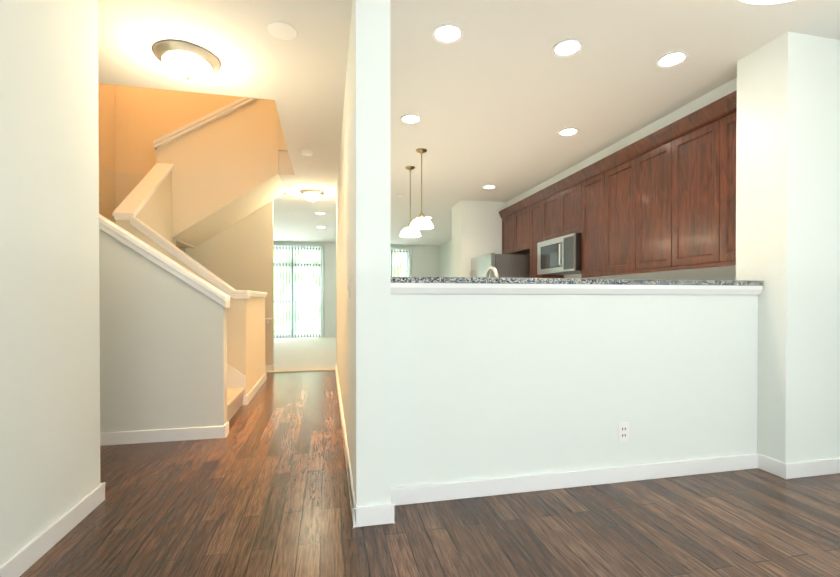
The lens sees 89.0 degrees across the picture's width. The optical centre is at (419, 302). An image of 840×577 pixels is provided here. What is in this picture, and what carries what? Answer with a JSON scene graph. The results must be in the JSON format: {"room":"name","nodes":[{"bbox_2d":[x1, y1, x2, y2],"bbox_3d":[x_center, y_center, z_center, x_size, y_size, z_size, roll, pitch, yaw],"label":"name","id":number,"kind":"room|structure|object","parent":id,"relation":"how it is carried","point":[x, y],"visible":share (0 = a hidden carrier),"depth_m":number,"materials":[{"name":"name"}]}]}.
{"room":"empty dining room","nodes":[
{"label":"empty dining room","id":0,"kind":"room"},
{"bbox_2d":[98,83,117,223],"bbox_3d":[-4.041,-1.680,4.504,0.120,5.500,3.390,0,0,-12],"label":"wall","id":1,"kind":"structure","parent":0,"point":[107,97],"depth_m":5.86,"materials":[{"name":"beige paint"}]},
{"bbox_2d":[116,170,173,244],"bbox_3d":[-3.040,-0.323,4.782,0.150,2.782,1.150,0,0,-12],"label":"wall","id":2,"kind":"structure","parent":0,"point":[155,213],"depth_m":4.91,"materials":[{"name":"beige paint"}]},
{"bbox_2d":[112,163,173,219],"bbox_3d":[-3.040,-1.290,4.772,0.190,0.949,1.195,0,0,-12],"label":"trim","id":3,"kind":"structure","parent":2,"relation":"on","point":[134,201],"depth_m":4.58,"materials":[{"name":"white wood"}]},
{"bbox_2d":[99,229,226,432],"bbox_3d":[-2.617,0.165,3.240,2.123,1.828,0.120,0,0,-12],"label":"wall","id":4,"kind":"structure","parent":0,"point":[163,348],"depth_m":3.30,"materials":[{"name":"white paint"}]},
{"bbox_2d":[99,214,229,307],"bbox_3d":[-2.606,-0.372,3.238,2.145,0.830,0.180,0,0,-12],"label":"trim","id":5,"kind":"structure","parent":4,"relation":"on","point":[149,252],"depth_m":3.30,"materials":[{"name":"white wood"}]},
{"bbox_2d":[133,227,231,366],"bbox_3d":[-2.418,0.132,4.393,0.900,1.878,0.120,0,0,-12],"label":"wall","id":6,"kind":"structure","parent":0,"point":[136,233],"depth_m":4.35,"materials":[{"name":"beige paint"}]},
{"bbox_2d":[129,215,250,298],"bbox_3d":[-2.342,-0.449,4.405,1.095,0.828,0.180,0,0,-12],"label":"trim","id":7,"kind":"structure","parent":6,"relation":"on","point":[181,255],"depth_m":4.33,"materials":[{"name":"white wood"}]},
{"bbox_2d":[227,364,245,404],"bbox_3d":[-2.334,0.530,4.345,1.050,1.082,0.012,0,0,-12],"label":"baseboard","id":8,"kind":"structure","parent":6,"relation":"attached to","point":[236,378],"depth_m":4.42,"materials":[{"name":"white"}]},
{"bbox_2d":[114,85,273,365],"bbox_3d":[-3.097,-1.694,6.381,2.460,5.500,0.120,0,0,-12],"label":"wall","id":9,"kind":"structure","parent":0,"point":[134,123],"depth_m":6.29,"materials":[{"name":"beige paint"}]},
{"bbox_2d":[157,99,287,245],"bbox_3d":[-2.460,-1.794,5.495,1.630,2.314,0.120,0,0,-12],"label":"wall","id":10,"kind":"structure","parent":0,"point":[222,163],"depth_m":5.42,"materials":[{"name":"beige paint"}]},
{"bbox_2d":[153,97,258,150],"bbox_3d":[-2.470,-2.437,5.489,1.650,1.101,0.230,0,0,-12],"label":"trim","id":11,"kind":"structure","parent":10,"relation":"on","point":[198,123],"depth_m":5.33,"materials":[{"name":"white wood"}]},
{"bbox_2d":[232,297,264,394],"bbox_3d":[-2.027,0.485,5.140,0.120,1.160,1.410,0,0,-12],"label":"wall","id":12,"kind":"structure","parent":0,"point":[246,337],"depth_m":4.67,"materials":[{"name":"beige paint"}]},
{"bbox_2d":[265,337,336,372],"bbox_3d":[-2.594,1.078,9.467,8.000,0.112,6.100,0,0,-12],"label":"floor","id":13,"kind":"structure","parent":0,"point":[301,354],"depth_m":8.44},
{"bbox_2d":[274,241,438,333],"bbox_3d":[-3.207,-0.356,12.286,8.000,2.740,0.150,0,0,-12],"label":"wall","id":14,"kind":"structure","parent":0,"point":[431,261],"depth_m":12.37,"materials":[{"name":"white paint"}]},
{"bbox_2d":[274,247,408,337],"bbox_3d":[-2.389,-0.277,12.454,4.170,2.580,0.070,0,0,-12],"label":"door frame","id":15,"kind":"structure","parent":14,"relation":"attached to","point":[407,252],"depth_m":12.18,"materials":[{"name":"grey"}]},
{"bbox_2d":[276,245,409,336],"bbox_3d":[-2.370,-0.311,12.366,4.310,2.650,0.050,0,0,-12],"label":"window","id":16,"kind":"structure","parent":14,"relation":"in","point":[322,274],"depth_m":12.28,"materials":[{"name":"white"}]},
{"bbox_2d":[274,243,324,337],"bbox_3d":[-3.601,-0.334,12.052,1.790,2.640,0.079,0,0,-12],"label":"door blinds","id":17,"kind":"object","parent":16,"relation":"attached to","point":[299,245],"visible":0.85,"depth_m":12.10,"materials":[{"name":"white plastic"}]},
{"bbox_2d":[391,247,411,276],"bbox_3d":[-0.831,-0.763,12.649,1.200,1.750,0.079,0,0,-12],"label":"window blinds","id":18,"kind":"object","parent":16,"relation":"attached to","point":[402,248],"visible":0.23,"depth_m":12.71,"materials":[{"name":"white plastic"}]},
{"bbox_2d":[0,0,839,564],"bbox_3d":[-1.554,-0.299,4.413,8.100,2.740,16.400,0,0,-12],"label":"wall","id":19,"kind":"structure","parent":0,"point":[786,84],"depth_m":2.16,"materials":[{"name":"white paint"}]},
{"bbox_2d":[250,290,266,296],"bbox_3d":[-2.045,-0.099,5.219,0.170,0.068,1.290,0,0,-12],"label":"guard","id":20,"kind":"object","parent":19,"relation":"on","point":[257,294],"visible":0.48,"depth_m":5.13,"materials":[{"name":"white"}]},
{"bbox_2d":[0,334,839,576],"bbox_3d":[-0.904,1.022,4.497,6.560,0.095,16.070,0,0,-12],"label":"baseboard","id":21,"kind":"structure","parent":19,"relation":"attached to","point":[21,561],"depth_m":2.50,"materials":[{"name":"white wood"}]},
{"bbox_2d":[499,206,514,253],"bbox_3d":[1.588,-0.923,6.979,0.328,1.190,0.496,0,0,-12],"label":"upper cabinet","id":22,"kind":"object","parent":19,"relation":"attached to","point":[507,216],"depth_m":6.92,"materials":[{"name":"brown wood"}]},
{"bbox_2d":[515,198,526,254],"bbox_3d":[1.695,-0.919,6.483,0.328,1.190,0.520,0,0,-12],"label":"upper cabinet","id":23,"kind":"object","parent":19,"relation":"attached to","point":[520,207],"depth_m":6.48,"materials":[{"name":"brown wood"}]},
{"bbox_2d":[527,194,538,277],"bbox_3d":[1.790,-0.916,6.048,0.328,1.190,0.370,0,0,-12],"label":"upper cabinet","id":24,"kind":"object","parent":19,"relation":"attached to","point":[533,202],"depth_m":6.10,"materials":[{"name":"brown wood"}]},
{"bbox_2d":[539,182,558,277],"bbox_3d":[1.877,-0.913,5.642,0.328,1.190,0.460,0,0,-12],"label":"upper cabinet","id":25,"kind":"object","parent":19,"relation":"attached to","point":[549,198],"depth_m":5.66,"materials":[{"name":"brown wood"}]},
{"bbox_2d":[559,174,578,277],"bbox_3d":[1.975,-0.910,5.193,0.328,1.190,0.460,0,0,-12],"label":"upper cabinet","id":26,"kind":"object","parent":19,"relation":"attached to","point":[569,188],"depth_m":5.19,"materials":[{"name":"brown wood"}]},
{"bbox_2d":[537,233,580,274],"bbox_3d":[1.859,-0.588,5.406,0.458,0.433,0.890,0,0,-12],"label":"microwave","id":27,"kind":"object","parent":26,"relation":"attached to","point":[561,255],"visible":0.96,"depth_m":5.25,"materials":[{"name":"silver metal"}]},
{"bbox_2d":[391,276,762,285],"bbox_3d":[0.994,-0.123,2.636,2.445,0.033,0.275,0,0,-12],"label":"countertop","id":28,"kind":"structure","parent":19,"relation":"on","point":[396,279],"depth_m":2.46,"materials":[{"name":"grey stone"}]},
{"bbox_2d":[579,162,618,277],"bbox_3d":[2.068,-0.907,4.762,0.328,1.190,0.420,0,0,-12],"label":"upper cabinet","id":29,"kind":"object","parent":19,"relation":"attached to","point":[591,179],"depth_m":4.74,"materials":[{"name":"brown wood"}]},
{"bbox_2d":[603,142,646,273],"bbox_3d":[2.162,-0.904,4.328,0.328,1.190,0.470,0,0,-12],"label":"upper cabinet","id":30,"kind":"object","parent":19,"relation":"attached to","point":[618,170],"depth_m":4.29,"materials":[{"name":"brown wood"}]},
{"bbox_2d":[635,126,670,272],"bbox_3d":[2.258,-0.901,3.885,0.328,1.190,0.435,0,0,-12],"label":"upper cabinet","id":31,"kind":"object","parent":19,"relation":"attached to","point":[663,199],"depth_m":3.87,"materials":[{"name":"brown wood"}]},
{"bbox_2d":[667,102,718,269],"bbox_3d":[2.352,-0.898,3.450,0.328,1.190,0.455,0,0,-12],"label":"upper cabinet","id":32,"kind":"object","parent":19,"relation":"attached to","point":[691,164],"depth_m":3.44,"materials":[{"name":"brown wood"}]},
{"bbox_2d":[715,90,736,265],"bbox_3d":[2.422,-0.895,3.125,0.328,1.190,0.210,0,0,-12],"label":"upper cabinet","id":33,"kind":"object","parent":19,"relation":"attached to","point":[726,108],"depth_m":3.14,"materials":[{"name":"brown wood"}]},
{"bbox_2d":[20,370,839,576],"bbox_3d":[-0.870,1.141,1.502,8.000,0.100,10.200,0,0,-12],"label":"floor","id":34,"kind":"structure","parent":0,"point":[261,489],"depth_m":2.11,"materials":[{"name":"brown wood"}]},
{"bbox_2d":[227,387,244,420],"bbox_3d":[-2.747,0.597,3.770,2.092,0.956,0.961,0,0,-12],"label":"stair","id":35,"kind":"structure","parent":34,"relation":"on","point":[234,400],"depth_m":4.09,"materials":[{"name":"carpet"}]},
{"bbox_2d":[470,253,529,277],"bbox_3d":[1.330,0.167,6.703,0.936,1.775,0.890,0,0,-12],"label":"fridge","id":36,"kind":"object","parent":34,"relation":"on","point":[511,265],"visible":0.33,"depth_m":6.27,"materials":[{"name":"silver metal"}]},
{"bbox_3d":[0.850,0.633,4.395,2.863,0.875,3.405,0,0,-12],"label":"base cabinet","id":37,"kind":"object","parent":34,"relation":"on","visible":0},
{"bbox_3d":[0.850,0.175,4.392,2.863,0.038,3.405,0,0,-12],"label":"countertop","id":38,"kind":"structure","parent":37,"relation":"on","visible":0},
{"bbox_2d":[485,266,498,277],"bbox_3d":[0.494,-0.035,2.798,0.111,0.402,0.238,0,0,-12],"label":"faucet","id":39,"kind":"object","parent":38,"relation":"on","point":[494,270],"visible":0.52,"depth_m":2.74,"materials":[{"name":"silver metal"}]},
{"bbox_2d":[439,240,451,276],"bbox_3d":[1.218,-0.343,10.467,0.120,2.740,5.260,0,0,-12],"label":"wall","id":40,"kind":"structure","parent":0,"point":[445,250],"depth_m":12.39,"materials":[{"name":"white paint"}]},
{"bbox_2d":[98,0,839,245],"bbox_3d":[-1.515,-1.825,4.462,8.000,0.310,16.300,0,0,-12],"label":"ceiling","id":41,"kind":"structure","parent":0,"point":[499,95],"depth_m":3.10,"materials":[{"name":"white paint"}]},
{"bbox_2d":[153,40,219,81],"bbox_3d":[-1.575,-1.579,2.895,0.402,0.160,0.402,0,0,-12],"label":"light","id":42,"kind":"object","parent":41,"relation":"attached to","point":[186,61],"visible":1,"depth_m":2.80,"materials":[{"name":"silver metal"}]},
{"bbox_2d":[268,22,297,39],"bbox_3d":[-0.837,-1.651,2.604,0.173,0.010,0.173,0,0,33],"label":"ceiling vent","id":43,"kind":"object","parent":41,"relation":"in","point":[282,30],"depth_m":2.60,"materials":[{"name":"white plastic"}]},
{"bbox_2d":[301,150,311,155],"bbox_3d":[-1.257,-1.654,4.734,0.128,0.036,0.128,0,0,-12],"label":"smoke detector","id":44,"kind":"object","parent":41,"relation":"attached to","point":[306,152],"visible":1,"depth_m":4.70,"materials":[{"name":"white plastic"}]},
{"bbox_2d":[300,189,323,201],"bbox_3d":[-1.642,-1.605,6.513,0.362,0.160,0.362,0,0,-12],"label":"light","id":45,"kind":"object","parent":41,"relation":"attached to","point":[311,195],"visible":1,"depth_m":6.41,"materials":[{"name":"white glass"}]},
{"bbox_2d":[400,166,420,236],"bbox_3d":[-0.122,-1.251,5.310,0.266,0.849,0.266,0,0,-12],"label":"pendant light","id":46,"kind":"object","parent":41,"relation":"hanging from","point":[407,232],"visible":0.81,"depth_m":5.28,"materials":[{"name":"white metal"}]},
{"bbox_2d":[400,114,421,123],"bbox_3d":[-0.082,-1.659,3.858,0.190,0.010,0.202,0,0,-12],"label":"recessed light","id":47,"kind":"object","parent":41,"relation":"in","point":[410,118],"depth_m":3.88,"materials":[{"name":"white plastic"}]},
{"bbox_2d":[409,148,433,229],"bbox_3d":[0.017,-1.247,4.695,0.266,0.849,0.266,0,0,-12],"label":"pendant light","id":48,"kind":"object","parent":41,"relation":"hanging from","point":[421,222],"visible":0.94,"depth_m":4.66,"materials":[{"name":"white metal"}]},
{"bbox_2d":[432,23,463,43],"bbox_3d":[0.170,-1.650,2.620,0.191,0.010,0.199,0,0,-12],"label":"recessed light","id":49,"kind":"object","parent":41,"relation":"in","point":[448,33],"depth_m":2.63,"materials":[{"name":"white plastic"}]},
{"bbox_2d":[482,185,495,188],"bbox_3d":[1.006,-1.675,6.188,0.190,0.010,0.186,0,0,-12],"label":"recessed light","id":50,"kind":"object","parent":41,"relation":"in","point":[487,186],"depth_m":6.22,"materials":[{"name":"white plastic"}]},
{"bbox_2d":[552,39,582,57],"bbox_3d":[0.954,-1.651,2.770,0.195,0.010,0.199,0,0,-12],"label":"recessed light","id":51,"kind":"object","parent":41,"relation":"in","point":[569,47],"depth_m":2.78,"materials":[{"name":"white plastic"}]},
{"bbox_2d":[558,128,578,136],"bbox_3d":[1.444,-1.661,4.163,0.198,0.010,0.205,0,0,-12],"label":"recessed light","id":52,"kind":"object","parent":41,"relation":"in","point":[566,132],"depth_m":4.18,"materials":[{"name":"white plastic"}]},
{"bbox_2d":[655,51,688,67],"bbox_3d":[1.712,-1.652,2.901,0.197,0.010,0.199,0,0,-12],"label":"recessed light","id":53,"kind":"object","parent":41,"relation":"in","point":[672,59],"depth_m":2.91,"materials":[{"name":"white plastic"}]},
{"bbox_2d":[739,0,792,4],"bbox_3d":[1.640,-1.506,1.801,0.600,0.290,0.600,0,0,-12],"label":"ceiling light","id":54,"kind":"object","parent":41,"relation":"attached to","point":[762,2],"visible":1,"depth_m":1.99,"materials":[{"name":"white metal"}]},
{"bbox_2d":[391,294,757,487],"bbox_3d":[1.001,0.488,2.608,2.448,1.190,0.140,0,0,-12],"label":"wall","id":55,"kind":"structure","parent":0,"point":[488,386],"depth_m":2.50,"materials":[{"name":"white paint"}]},
{"bbox_2d":[391,283,762,294],"bbox_3d":[1.019,-0.075,2.521,2.445,0.062,0.030,0,0,-12],"label":"trim","id":56,"kind":"structure","parent":55,"relation":"attached to","point":[485,289],"depth_m":2.47,"materials":[{"name":"white"}]},
{"bbox_2d":[618,422,628,441],"bbox_3d":[1.233,0.784,2.586,0.072,0.114,0.006,0,0,-12],"label":"electrical outlet plate","id":57,"kind":"object","parent":55,"relation":"attached to","point":[623,431],"depth_m":2.58,"materials":[{"name":"white plastic"}]},
{"label":"outside","id":58,"kind":"structure","parent":0,"visible":0},
{"bbox_2d":[274,249,406,333],"bbox_3d":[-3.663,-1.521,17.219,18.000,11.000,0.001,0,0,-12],"label":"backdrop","id":59,"kind":"structure","parent":58,"point":[313,286],"depth_m":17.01,"materials":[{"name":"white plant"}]},
{"bbox_3d":[-2.578,1.058,13.174,6.400,0.100,1.300,0,0,-12],"label":"deck","id":60,"kind":"object","parent":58,"visible":0},
{"bbox_2d":[274,301,319,331],"bbox_3d":[-3.873,0.435,13.478,3.220,0.980,0.050,0,0,-12],"label":"balcony railing","id":61,"kind":"object","parent":60,"relation":"on","point":[295,314],"depth_m":13.46,"materials":[{"name":"grey"}]},
{"bbox_3d":[-3.654,0.115,5.137,0.896,1.900,2.098,0,0,-12],"label":"stair","id":62,"kind":"structure","parent":0,"visible":0},
{"bbox_2d":[174,177,284,247],"bbox_3d":[-2.647,-1.391,5.933,1.410,1.199,0.948,0,0,-12],"label":"stair","id":63,"kind":"structure","parent":62,"relation":"attached to","point":[221,221],"depth_m":5.94,"materials":[{"name":"beige paint"}]}
]}

